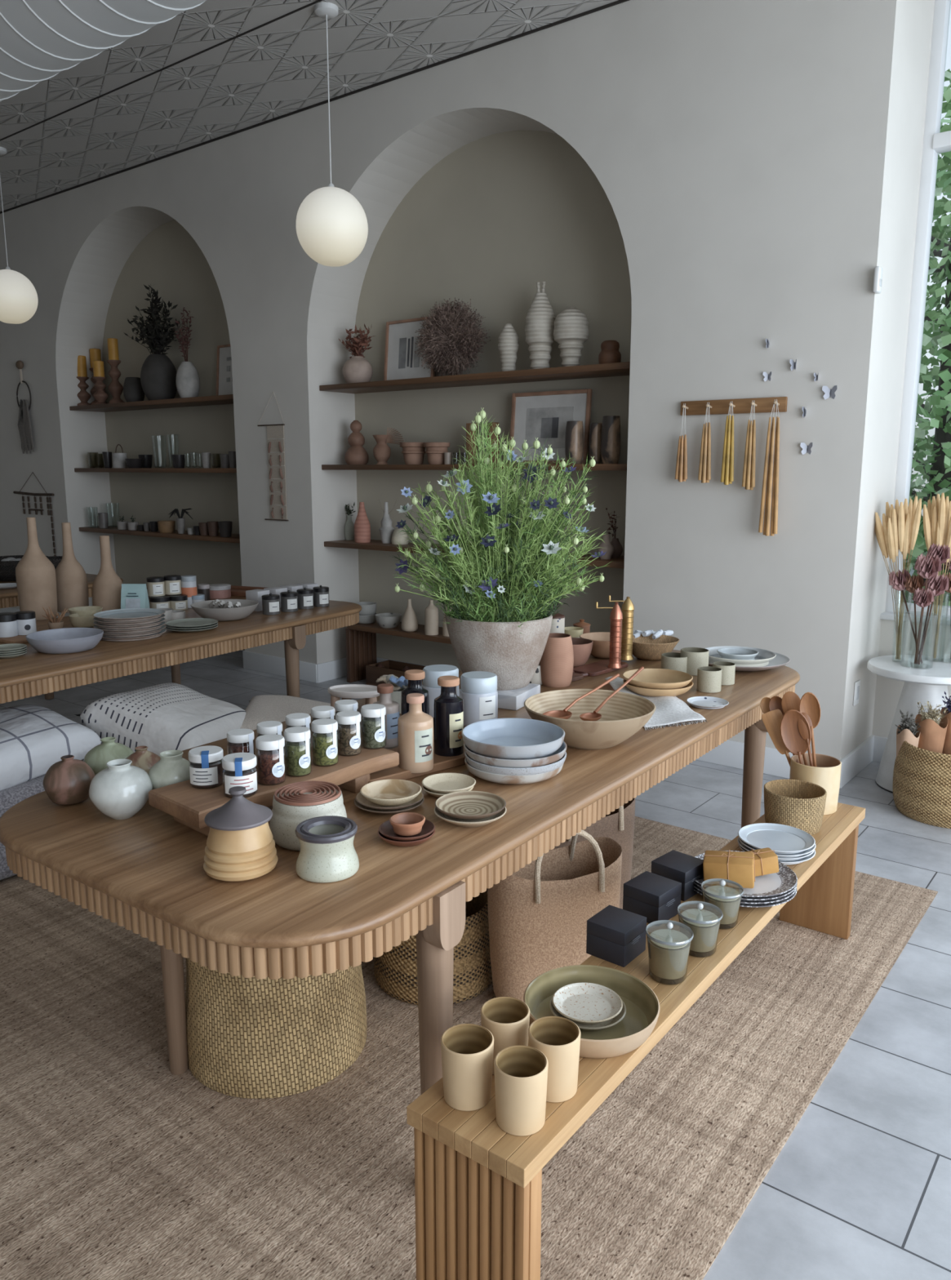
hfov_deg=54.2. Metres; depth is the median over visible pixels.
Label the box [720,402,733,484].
taper candles
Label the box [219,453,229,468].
cup
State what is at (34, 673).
display table
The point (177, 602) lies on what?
jar
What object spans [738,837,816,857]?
dinner plate
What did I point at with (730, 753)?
baseboard
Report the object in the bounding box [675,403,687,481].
taper candles
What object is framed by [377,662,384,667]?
pine cone
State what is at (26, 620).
jar
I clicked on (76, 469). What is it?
wall shelf
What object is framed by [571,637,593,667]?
terracotta bowl
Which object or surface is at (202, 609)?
shallow bowl
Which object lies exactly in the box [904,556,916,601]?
ground
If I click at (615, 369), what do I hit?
wall shelf
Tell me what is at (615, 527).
twig spray
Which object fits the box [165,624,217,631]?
plate
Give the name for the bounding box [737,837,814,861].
dinner plate
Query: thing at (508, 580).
plant
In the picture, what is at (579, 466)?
wall shelf
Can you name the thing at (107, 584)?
vase
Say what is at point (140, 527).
jar
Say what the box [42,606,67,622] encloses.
sprig
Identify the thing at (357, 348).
bunch
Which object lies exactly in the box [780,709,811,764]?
wooden spoon
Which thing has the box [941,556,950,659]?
dried proteas
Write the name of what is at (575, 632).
ceramic bowl
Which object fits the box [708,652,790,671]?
serving platter
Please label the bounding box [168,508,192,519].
plant
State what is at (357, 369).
round vase
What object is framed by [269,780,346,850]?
crock
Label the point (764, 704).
wooden spoon
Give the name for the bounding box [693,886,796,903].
dinner plate
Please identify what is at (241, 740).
spice jar
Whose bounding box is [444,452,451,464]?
glass
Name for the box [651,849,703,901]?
box
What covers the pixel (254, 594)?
carton
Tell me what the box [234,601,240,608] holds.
rolled napkin
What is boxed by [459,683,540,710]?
marble block
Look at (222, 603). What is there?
rolled napkin
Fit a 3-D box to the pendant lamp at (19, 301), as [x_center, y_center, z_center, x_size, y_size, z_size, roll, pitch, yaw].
[-3.523,-3.016,6.963,0.380,1.229,0.380,8,13,37]
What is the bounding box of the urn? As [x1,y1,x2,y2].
[372,435,391,464]
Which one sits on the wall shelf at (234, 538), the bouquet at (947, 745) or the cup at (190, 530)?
the cup at (190, 530)
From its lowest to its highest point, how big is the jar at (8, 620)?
0.106 m
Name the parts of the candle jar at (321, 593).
lid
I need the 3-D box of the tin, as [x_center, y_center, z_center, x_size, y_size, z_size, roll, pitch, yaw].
[-1.606,-0.305,5.818,0.147,0.078,0.147,8,13,37]
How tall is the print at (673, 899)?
0.012 m
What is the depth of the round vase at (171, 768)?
2.19 m
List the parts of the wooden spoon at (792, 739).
handle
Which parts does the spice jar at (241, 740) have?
lid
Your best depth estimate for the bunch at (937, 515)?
4.49 m
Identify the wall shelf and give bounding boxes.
[69,394,233,412]
[74,467,236,472]
[79,525,239,543]
[319,361,630,393]
[321,463,626,470]
[324,539,624,568]
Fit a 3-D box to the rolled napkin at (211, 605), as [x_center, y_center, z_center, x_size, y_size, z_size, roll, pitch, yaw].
[-1.426,-0.193,5.058,0.035,0.059,0.103,-4,11,-23]
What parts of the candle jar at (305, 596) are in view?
lid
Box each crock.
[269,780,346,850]
[295,815,359,882]
[789,753,841,814]
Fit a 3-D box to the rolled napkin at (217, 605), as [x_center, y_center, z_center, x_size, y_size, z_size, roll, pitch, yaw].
[-1.389,-0.186,5.018,0.036,0.058,0.103,-7,12,-32]
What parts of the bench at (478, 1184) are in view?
panel, panel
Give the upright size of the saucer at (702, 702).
0.015 m
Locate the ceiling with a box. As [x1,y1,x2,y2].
[0,0,617,211]
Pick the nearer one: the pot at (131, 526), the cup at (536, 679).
the cup at (536, 679)
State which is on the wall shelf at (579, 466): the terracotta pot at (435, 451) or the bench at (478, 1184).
the terracotta pot at (435, 451)
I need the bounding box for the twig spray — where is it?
[605,508,617,538]
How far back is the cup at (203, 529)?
7.65 m
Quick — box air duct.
[0,0,206,102]
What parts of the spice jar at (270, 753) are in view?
lid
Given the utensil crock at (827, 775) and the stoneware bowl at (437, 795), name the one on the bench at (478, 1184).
the utensil crock at (827, 775)
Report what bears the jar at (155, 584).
on the jar at (161, 602)
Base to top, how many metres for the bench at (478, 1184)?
0.445 m
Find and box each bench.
[345,620,451,682]
[406,802,865,1279]
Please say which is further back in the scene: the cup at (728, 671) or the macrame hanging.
the macrame hanging
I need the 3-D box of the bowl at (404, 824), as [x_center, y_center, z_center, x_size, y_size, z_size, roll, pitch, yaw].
[-0.148,0.403,2.028,0.078,0.030,0.078,6,12,28]
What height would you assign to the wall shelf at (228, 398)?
0.036 m
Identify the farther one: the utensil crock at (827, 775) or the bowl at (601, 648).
the bowl at (601, 648)
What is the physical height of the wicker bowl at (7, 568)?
0.152 m
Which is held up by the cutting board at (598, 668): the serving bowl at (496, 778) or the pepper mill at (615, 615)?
the pepper mill at (615, 615)
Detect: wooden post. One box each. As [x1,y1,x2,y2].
[466,422,477,464]
[487,422,499,464]
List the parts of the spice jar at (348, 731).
lid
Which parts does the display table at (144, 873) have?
leg, leg, leg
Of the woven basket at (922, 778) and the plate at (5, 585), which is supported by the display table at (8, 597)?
the plate at (5, 585)
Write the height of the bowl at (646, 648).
0.084 m
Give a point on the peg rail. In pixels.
(762, 405)
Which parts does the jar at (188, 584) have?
lid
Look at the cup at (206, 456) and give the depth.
7.51 m
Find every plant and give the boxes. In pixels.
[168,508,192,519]
[392,408,609,633]
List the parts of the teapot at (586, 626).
lid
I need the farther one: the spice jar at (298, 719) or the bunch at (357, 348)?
the bunch at (357, 348)
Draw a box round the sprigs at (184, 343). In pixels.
[171,306,194,361]
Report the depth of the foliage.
7.28 m
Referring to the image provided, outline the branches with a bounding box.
[123,284,184,355]
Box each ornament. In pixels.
[763,371,771,381]
[765,338,769,348]
[790,359,796,370]
[800,442,813,454]
[802,406,806,417]
[813,372,818,381]
[822,385,837,399]
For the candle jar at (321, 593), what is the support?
on the display table at (34, 673)
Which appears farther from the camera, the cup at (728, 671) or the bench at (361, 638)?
the bench at (361, 638)
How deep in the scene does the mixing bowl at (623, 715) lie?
2.80 m
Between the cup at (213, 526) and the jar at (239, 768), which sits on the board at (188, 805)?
the jar at (239, 768)
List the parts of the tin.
lid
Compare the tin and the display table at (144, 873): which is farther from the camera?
the tin
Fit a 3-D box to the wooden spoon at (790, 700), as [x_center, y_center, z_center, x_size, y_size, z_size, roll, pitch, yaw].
[1.077,0.356,3.083,0.137,0.368,0.025,7,13,35]
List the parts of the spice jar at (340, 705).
lid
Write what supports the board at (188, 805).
on the display table at (144, 873)
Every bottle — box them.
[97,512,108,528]
[344,515,354,540]
[354,502,370,542]
[373,683,399,747]
[378,502,394,543]
[397,693,433,773]
[400,669,429,715]
[434,675,463,756]
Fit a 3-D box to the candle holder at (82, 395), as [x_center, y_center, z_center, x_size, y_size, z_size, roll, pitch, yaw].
[-3.630,-2.291,8.599,0.144,0.270,0.144,8,13,37]
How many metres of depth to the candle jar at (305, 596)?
5.33 m
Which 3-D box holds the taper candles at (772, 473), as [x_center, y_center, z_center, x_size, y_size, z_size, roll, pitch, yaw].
[1.432,-0.829,4.492,0.091,0.648,0.036,8,13,37]
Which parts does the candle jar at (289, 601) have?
lid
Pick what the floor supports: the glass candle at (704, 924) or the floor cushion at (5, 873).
the floor cushion at (5, 873)
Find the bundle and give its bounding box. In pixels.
[0,558,11,560]
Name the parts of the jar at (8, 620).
lid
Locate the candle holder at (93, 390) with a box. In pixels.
[88,368,106,404]
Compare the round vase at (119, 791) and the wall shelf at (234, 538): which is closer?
the round vase at (119, 791)
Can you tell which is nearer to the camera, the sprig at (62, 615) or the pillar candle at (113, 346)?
the sprig at (62, 615)
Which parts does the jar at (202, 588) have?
lid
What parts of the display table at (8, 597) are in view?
leg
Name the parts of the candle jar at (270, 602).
lid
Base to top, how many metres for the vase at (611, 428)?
0.270 m
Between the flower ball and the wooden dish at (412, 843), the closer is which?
the wooden dish at (412, 843)
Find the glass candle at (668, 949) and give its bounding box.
[645,920,693,984]
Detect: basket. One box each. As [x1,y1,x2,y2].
[185,957,366,1098]
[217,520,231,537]
[373,890,493,1004]
[764,779,826,835]
[893,740,950,828]
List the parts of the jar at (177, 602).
lid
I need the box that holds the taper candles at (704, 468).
[697,402,711,483]
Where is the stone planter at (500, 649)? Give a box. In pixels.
[444,609,552,690]
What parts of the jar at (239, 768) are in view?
lid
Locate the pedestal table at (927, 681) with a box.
[866,654,950,793]
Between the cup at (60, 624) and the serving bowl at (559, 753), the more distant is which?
the cup at (60, 624)
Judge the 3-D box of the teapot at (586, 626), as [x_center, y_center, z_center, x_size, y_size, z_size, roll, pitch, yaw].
[0.493,-0.043,4.318,0.080,0.110,0.080,8,13,37]
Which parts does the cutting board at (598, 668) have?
handle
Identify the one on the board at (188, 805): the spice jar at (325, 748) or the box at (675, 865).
the spice jar at (325, 748)
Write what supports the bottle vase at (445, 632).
on the bench at (361, 638)
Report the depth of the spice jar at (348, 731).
2.35 m
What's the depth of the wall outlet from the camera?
4.62 m
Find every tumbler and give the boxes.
[440,1023,493,1111]
[480,996,529,1075]
[493,1045,548,1136]
[528,1016,580,1102]
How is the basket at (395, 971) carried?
on the area rug
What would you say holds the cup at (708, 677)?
on the display table at (144, 873)
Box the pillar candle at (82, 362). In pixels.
[77,355,87,377]
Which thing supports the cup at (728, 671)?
on the display table at (144, 873)
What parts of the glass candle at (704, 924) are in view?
knob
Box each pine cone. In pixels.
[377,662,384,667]
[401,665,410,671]
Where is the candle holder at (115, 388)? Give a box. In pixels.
[106,360,124,403]
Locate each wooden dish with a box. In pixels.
[377,829,435,847]
[378,819,435,841]
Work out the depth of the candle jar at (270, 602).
5.13 m
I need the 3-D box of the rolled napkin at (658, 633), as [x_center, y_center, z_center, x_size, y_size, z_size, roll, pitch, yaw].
[0.793,-0.025,4.047,0.028,0.037,0.063,10,14,43]
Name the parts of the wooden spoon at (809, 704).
handle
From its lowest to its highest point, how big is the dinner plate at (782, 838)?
0.018 m
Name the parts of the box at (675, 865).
lid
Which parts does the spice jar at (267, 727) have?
lid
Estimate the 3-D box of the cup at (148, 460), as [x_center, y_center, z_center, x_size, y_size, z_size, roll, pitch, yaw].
[-2.939,-1.591,8.288,0.123,0.117,0.123,8,13,37]
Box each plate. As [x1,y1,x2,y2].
[0,582,17,589]
[0,643,26,652]
[0,646,26,653]
[0,648,26,656]
[0,650,27,658]
[93,608,165,622]
[93,613,164,625]
[93,617,165,629]
[93,621,165,633]
[101,628,165,641]
[102,625,165,637]
[164,617,217,627]
[164,622,217,630]
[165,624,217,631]
[353,797,424,813]
[355,791,423,810]
[434,806,506,825]
[435,791,506,819]
[443,813,497,827]
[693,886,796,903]
[693,889,797,907]
[694,850,797,897]
[694,882,797,900]
[737,822,815,853]
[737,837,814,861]
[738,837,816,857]
[738,844,815,864]
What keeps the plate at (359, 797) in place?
on the plate at (358, 805)
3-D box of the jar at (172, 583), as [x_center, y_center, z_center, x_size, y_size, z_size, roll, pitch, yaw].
[-1.744,-0.318,5.356,0.096,0.105,0.095,8,13,37]
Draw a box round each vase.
[15,517,57,620]
[42,755,94,804]
[55,522,88,613]
[84,737,133,775]
[88,759,152,819]
[92,535,122,611]
[124,746,159,773]
[140,354,177,400]
[147,750,190,789]
[175,361,199,398]
[176,517,185,533]
[342,355,373,383]
[391,528,408,544]
[401,598,417,631]
[424,600,438,635]
[442,604,453,636]
[497,324,519,371]
[524,281,555,368]
[539,632,573,687]
[553,306,589,366]
[564,421,583,463]
[589,422,601,463]
[597,533,613,559]
[600,415,620,463]
[610,537,622,557]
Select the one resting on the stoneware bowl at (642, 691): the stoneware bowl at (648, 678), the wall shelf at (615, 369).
the stoneware bowl at (648, 678)
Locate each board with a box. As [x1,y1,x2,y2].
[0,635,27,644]
[148,741,399,835]
[368,738,465,783]
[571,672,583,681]
[572,659,627,676]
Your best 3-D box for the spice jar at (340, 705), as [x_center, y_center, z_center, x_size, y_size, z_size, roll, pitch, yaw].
[-0.349,0.215,2.521,0.064,0.097,0.063,8,13,37]
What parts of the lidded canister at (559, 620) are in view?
lid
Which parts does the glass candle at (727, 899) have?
knob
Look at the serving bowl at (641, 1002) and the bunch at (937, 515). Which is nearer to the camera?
the serving bowl at (641, 1002)
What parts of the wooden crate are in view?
board, panel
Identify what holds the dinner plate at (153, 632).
on the dinner plate at (157, 634)
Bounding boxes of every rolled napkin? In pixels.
[208,600,215,608]
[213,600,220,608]
[219,600,225,608]
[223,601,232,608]
[227,603,234,608]
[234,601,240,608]
[633,631,642,638]
[641,630,653,636]
[652,629,663,639]
[662,630,673,635]
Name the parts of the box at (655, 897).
lid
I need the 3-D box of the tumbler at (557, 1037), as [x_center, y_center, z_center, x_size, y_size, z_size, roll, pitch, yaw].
[0.141,0.752,1.669,0.094,0.113,0.094,8,13,37]
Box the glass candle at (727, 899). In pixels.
[700,878,744,928]
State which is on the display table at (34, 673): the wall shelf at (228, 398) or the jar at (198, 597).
the jar at (198, 597)
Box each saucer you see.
[549,997,626,1031]
[551,982,622,1024]
[686,696,728,709]
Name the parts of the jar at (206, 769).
lid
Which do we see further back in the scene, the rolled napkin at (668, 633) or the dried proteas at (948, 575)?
the dried proteas at (948, 575)
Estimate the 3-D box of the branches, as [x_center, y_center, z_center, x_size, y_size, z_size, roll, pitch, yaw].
[-2.672,-2.634,7.777,0.632,0.685,0.396,8,13,37]
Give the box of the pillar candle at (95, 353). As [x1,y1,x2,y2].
[88,348,101,368]
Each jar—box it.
[0,612,17,637]
[14,610,36,635]
[137,524,143,530]
[142,522,150,531]
[146,576,164,596]
[149,521,157,531]
[149,595,170,608]
[163,574,181,595]
[168,594,187,609]
[180,574,197,608]
[187,745,224,787]
[191,594,204,604]
[192,525,199,534]
[197,583,209,600]
[203,786,277,881]
[222,752,257,796]
[226,728,253,754]
[255,733,284,784]
[256,720,282,750]
[261,593,279,614]
[280,590,297,612]
[284,712,311,750]
[284,726,311,775]
[296,587,313,608]
[311,705,335,733]
[311,718,338,765]
[312,585,328,606]
[334,699,358,732]
[335,711,361,755]
[360,703,386,748]
[422,664,459,717]
[460,671,497,725]
[598,340,621,364]
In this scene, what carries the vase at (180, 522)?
on the wall shelf at (234, 538)
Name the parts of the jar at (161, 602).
lid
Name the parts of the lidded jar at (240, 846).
lid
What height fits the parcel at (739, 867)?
0.078 m
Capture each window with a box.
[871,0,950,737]
[880,0,950,626]
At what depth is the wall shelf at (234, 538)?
7.93 m
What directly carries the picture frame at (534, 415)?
on the wall shelf at (579, 466)
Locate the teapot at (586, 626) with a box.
[573,618,590,633]
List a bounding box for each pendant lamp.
[0,146,38,324]
[295,2,368,266]
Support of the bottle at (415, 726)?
on the serving board at (440, 762)
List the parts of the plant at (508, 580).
flower, flower, flower, flower, flower, flower, flower, flower, flower, flower, flower, flower, flower, flower, flower, flower, flower, flower, flower, flower, flower, flower, flower, flower, flower, flower, flower, flower, flower, flower, flower, flower, flower, flower, flower, flower, flower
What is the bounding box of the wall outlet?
[853,680,860,706]
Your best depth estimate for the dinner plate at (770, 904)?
2.37 m
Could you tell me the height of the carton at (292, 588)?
0.112 m
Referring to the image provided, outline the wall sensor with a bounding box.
[872,266,883,293]
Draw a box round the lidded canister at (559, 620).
[549,613,564,633]
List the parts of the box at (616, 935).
lid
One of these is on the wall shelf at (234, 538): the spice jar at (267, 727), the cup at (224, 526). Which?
the cup at (224, 526)
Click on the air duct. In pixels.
(40, 40)
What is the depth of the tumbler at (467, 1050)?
1.62 m
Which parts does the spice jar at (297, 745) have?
lid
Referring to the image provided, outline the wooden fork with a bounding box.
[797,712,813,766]
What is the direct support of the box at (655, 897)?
on the bench at (478, 1184)
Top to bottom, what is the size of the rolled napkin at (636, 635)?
0.027 m
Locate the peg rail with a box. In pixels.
[680,396,787,415]
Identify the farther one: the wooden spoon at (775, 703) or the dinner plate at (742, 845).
the wooden spoon at (775, 703)
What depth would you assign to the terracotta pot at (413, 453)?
6.20 m
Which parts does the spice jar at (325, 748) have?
lid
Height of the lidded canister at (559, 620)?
0.168 m
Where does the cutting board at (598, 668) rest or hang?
on the display table at (144, 873)
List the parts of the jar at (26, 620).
lid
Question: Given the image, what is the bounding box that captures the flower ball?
[414,297,490,376]
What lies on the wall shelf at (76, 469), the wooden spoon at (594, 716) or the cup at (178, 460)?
the cup at (178, 460)
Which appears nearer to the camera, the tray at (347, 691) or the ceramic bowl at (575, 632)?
the tray at (347, 691)
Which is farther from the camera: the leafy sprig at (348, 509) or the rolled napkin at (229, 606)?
the leafy sprig at (348, 509)
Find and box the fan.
[385,426,404,444]
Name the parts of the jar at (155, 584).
lid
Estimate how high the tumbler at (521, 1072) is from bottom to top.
0.111 m
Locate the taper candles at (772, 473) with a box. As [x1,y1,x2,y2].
[758,399,779,535]
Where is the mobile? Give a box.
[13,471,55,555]
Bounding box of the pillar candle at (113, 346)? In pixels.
[106,337,119,359]
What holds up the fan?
in the urn
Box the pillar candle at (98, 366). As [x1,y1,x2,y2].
[92,360,104,377]
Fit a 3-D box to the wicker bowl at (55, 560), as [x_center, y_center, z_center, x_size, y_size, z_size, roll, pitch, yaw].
[-2.954,-0.489,6.498,0.240,0.172,0.240,8,13,37]
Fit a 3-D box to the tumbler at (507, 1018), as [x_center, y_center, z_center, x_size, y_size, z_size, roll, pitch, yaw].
[0.055,0.741,1.736,0.092,0.110,0.092,8,13,37]
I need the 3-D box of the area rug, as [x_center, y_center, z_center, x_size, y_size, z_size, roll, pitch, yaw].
[-1.052,1.100,2.554,3.300,0.004,4.800,8,13,37]
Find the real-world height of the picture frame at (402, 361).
0.421 m
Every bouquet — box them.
[894,710,919,757]
[915,701,948,753]
[940,691,950,755]
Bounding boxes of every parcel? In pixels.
[702,849,755,888]
[744,847,778,876]
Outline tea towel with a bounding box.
[604,675,706,729]
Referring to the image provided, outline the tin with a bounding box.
[209,583,231,599]
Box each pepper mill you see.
[595,601,622,668]
[608,595,634,660]
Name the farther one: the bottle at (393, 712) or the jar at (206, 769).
the bottle at (393, 712)
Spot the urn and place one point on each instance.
(381, 451)
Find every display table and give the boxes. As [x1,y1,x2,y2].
[0,573,123,699]
[0,595,361,703]
[0,649,799,1094]
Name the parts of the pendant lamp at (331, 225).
cord, lamp shade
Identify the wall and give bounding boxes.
[0,0,931,759]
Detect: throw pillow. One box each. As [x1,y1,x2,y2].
[0,704,102,791]
[74,682,245,755]
[240,694,330,730]
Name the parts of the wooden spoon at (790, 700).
handle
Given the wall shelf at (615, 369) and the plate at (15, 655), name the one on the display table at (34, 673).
the plate at (15, 655)
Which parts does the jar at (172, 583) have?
lid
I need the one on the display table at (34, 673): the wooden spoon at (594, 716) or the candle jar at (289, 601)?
the candle jar at (289, 601)
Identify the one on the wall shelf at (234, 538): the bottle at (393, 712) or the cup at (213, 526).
the cup at (213, 526)
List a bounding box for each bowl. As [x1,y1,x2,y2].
[0,555,48,581]
[25,627,103,653]
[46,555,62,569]
[67,605,102,617]
[68,612,96,627]
[124,458,144,467]
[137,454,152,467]
[156,520,175,533]
[190,599,258,621]
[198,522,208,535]
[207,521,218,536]
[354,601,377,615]
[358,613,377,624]
[360,778,422,805]
[374,613,401,627]
[389,812,425,835]
[422,773,475,794]
[422,784,473,797]
[462,718,564,759]
[463,741,567,768]
[464,751,566,775]
[464,757,563,784]
[523,964,660,1058]
[524,688,656,749]
[564,626,583,637]
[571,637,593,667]
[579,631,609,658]
[622,668,693,689]
[622,679,693,697]
[632,634,679,660]
[705,645,776,666]
[716,647,758,660]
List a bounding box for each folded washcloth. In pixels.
[376,675,401,691]
[385,674,407,688]
[389,675,407,688]
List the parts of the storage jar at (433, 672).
lid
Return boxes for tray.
[231,585,265,596]
[327,684,379,715]
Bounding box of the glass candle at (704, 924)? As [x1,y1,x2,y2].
[676,901,723,956]
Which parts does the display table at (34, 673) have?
leg, leg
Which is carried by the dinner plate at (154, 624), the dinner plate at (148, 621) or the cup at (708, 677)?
the dinner plate at (148, 621)
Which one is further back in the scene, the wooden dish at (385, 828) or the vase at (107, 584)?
the vase at (107, 584)
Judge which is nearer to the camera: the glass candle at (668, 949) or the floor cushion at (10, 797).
the glass candle at (668, 949)
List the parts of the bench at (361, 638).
panel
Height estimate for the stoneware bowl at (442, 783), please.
0.022 m
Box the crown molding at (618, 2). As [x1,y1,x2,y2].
[0,0,629,213]
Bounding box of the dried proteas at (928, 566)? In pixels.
[888,542,950,664]
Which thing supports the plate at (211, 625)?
on the plate at (210, 628)
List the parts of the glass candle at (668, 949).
knob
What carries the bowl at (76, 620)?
on the display table at (34, 673)
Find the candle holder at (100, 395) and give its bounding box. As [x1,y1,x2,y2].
[92,376,107,404]
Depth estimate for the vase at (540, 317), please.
5.50 m
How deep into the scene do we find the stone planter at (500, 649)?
3.12 m
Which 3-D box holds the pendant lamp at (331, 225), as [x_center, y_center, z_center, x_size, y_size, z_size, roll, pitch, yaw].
[-0.763,-2.620,4.867,0.380,1.242,0.380,8,13,37]
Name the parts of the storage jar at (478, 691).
lid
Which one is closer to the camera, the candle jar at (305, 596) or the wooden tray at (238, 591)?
the candle jar at (305, 596)
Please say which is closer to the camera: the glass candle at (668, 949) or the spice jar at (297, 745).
the glass candle at (668, 949)
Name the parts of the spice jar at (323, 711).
lid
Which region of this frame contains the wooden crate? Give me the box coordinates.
[365,659,425,686]
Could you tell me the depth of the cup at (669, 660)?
3.63 m
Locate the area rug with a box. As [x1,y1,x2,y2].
[0,816,937,1279]
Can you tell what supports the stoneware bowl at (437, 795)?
on the display table at (144, 873)
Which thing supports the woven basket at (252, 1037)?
on the area rug
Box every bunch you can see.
[337,324,372,358]
[875,494,921,659]
[923,493,950,658]
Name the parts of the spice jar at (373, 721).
lid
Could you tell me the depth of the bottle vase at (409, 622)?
6.39 m
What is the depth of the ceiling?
5.55 m
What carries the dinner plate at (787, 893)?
on the dinner plate at (743, 901)
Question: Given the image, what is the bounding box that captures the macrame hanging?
[15,360,34,453]
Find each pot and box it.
[111,444,127,467]
[116,521,128,529]
[123,377,144,402]
[127,521,138,530]
[399,442,425,464]
[423,442,449,464]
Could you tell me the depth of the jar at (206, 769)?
2.11 m
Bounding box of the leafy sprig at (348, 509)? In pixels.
[345,502,355,515]
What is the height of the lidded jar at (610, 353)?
0.144 m
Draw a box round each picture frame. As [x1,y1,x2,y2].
[215,343,232,395]
[383,315,435,380]
[508,388,592,464]
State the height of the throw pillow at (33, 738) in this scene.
0.244 m
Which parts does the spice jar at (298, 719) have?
lid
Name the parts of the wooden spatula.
handle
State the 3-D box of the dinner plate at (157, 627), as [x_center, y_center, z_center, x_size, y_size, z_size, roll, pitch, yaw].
[-1.663,-0.065,4.477,0.328,0.021,0.328,6,12,31]
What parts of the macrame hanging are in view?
wooden knob, hanging cord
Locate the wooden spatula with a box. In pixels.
[761,709,791,765]
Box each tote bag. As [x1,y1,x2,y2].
[487,830,622,1001]
[549,798,635,909]
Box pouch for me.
[120,583,149,608]
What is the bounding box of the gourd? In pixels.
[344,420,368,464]
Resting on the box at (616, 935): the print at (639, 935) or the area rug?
the print at (639, 935)
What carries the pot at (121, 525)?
on the wall shelf at (234, 538)
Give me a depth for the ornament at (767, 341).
4.46 m
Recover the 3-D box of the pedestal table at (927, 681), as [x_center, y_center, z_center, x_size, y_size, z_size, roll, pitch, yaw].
[2.180,0.424,4.540,0.533,0.611,0.533,8,13,37]
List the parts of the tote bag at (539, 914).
handle, handle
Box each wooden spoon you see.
[760,697,791,759]
[768,696,799,763]
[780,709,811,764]
[781,691,808,765]
[799,692,820,767]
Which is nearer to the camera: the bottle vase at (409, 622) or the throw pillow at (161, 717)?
the throw pillow at (161, 717)
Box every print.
[631,934,640,944]
[666,898,675,906]
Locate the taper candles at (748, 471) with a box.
[742,404,755,489]
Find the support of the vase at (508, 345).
on the wall shelf at (615, 369)
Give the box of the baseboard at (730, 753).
[0,607,887,788]
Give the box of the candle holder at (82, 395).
[76,376,90,405]
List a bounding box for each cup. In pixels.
[47,620,63,629]
[102,451,111,467]
[156,608,173,622]
[170,454,185,467]
[170,609,185,620]
[186,527,194,534]
[200,452,210,468]
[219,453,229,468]
[228,451,236,468]
[391,688,404,713]
[528,662,542,684]
[661,652,687,672]
[680,647,709,675]
[697,666,722,693]
[712,661,735,684]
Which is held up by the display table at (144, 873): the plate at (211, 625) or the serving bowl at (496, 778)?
the serving bowl at (496, 778)
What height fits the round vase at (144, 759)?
0.098 m
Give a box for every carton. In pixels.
[245,589,269,611]
[263,586,287,608]
[280,584,302,591]
[295,582,318,589]
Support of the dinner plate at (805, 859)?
on the bench at (478, 1184)
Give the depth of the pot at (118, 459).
8.28 m
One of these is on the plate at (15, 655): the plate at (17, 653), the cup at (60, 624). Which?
the plate at (17, 653)
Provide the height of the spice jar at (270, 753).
0.106 m
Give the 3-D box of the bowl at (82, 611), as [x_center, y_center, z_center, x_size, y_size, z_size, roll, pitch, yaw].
[-2.040,-0.137,4.867,0.169,0.058,0.169,8,13,37]
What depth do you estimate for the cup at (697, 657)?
3.63 m
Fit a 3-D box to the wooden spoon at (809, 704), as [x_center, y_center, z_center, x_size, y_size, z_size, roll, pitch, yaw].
[1.097,0.356,3.045,0.085,0.379,0.017,5,12,24]
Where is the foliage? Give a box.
[903,69,950,605]
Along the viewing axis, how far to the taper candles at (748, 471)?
4.54 m
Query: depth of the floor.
2.35 m
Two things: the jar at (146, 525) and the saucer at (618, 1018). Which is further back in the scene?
the jar at (146, 525)
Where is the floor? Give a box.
[0,649,950,1279]
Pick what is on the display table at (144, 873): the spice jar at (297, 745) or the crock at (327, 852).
the crock at (327, 852)
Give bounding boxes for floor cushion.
[0,774,44,817]
[0,842,17,879]
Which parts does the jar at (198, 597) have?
lid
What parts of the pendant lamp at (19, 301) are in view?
cord, lamp shade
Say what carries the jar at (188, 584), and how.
on the display table at (34, 673)
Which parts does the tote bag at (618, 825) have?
handle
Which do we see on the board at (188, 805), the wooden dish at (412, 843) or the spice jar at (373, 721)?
the spice jar at (373, 721)
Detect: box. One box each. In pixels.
[586,905,646,967]
[622,871,681,926]
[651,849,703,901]
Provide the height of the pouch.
0.173 m
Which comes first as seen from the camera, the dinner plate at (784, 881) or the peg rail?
the dinner plate at (784, 881)
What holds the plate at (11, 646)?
on the plate at (14, 651)
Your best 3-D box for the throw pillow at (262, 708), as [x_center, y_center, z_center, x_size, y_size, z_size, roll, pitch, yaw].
[-0.911,0.412,4.515,0.475,0.220,0.504,0,11,-1]
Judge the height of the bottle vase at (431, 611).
0.241 m
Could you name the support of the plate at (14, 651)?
on the plate at (17, 653)

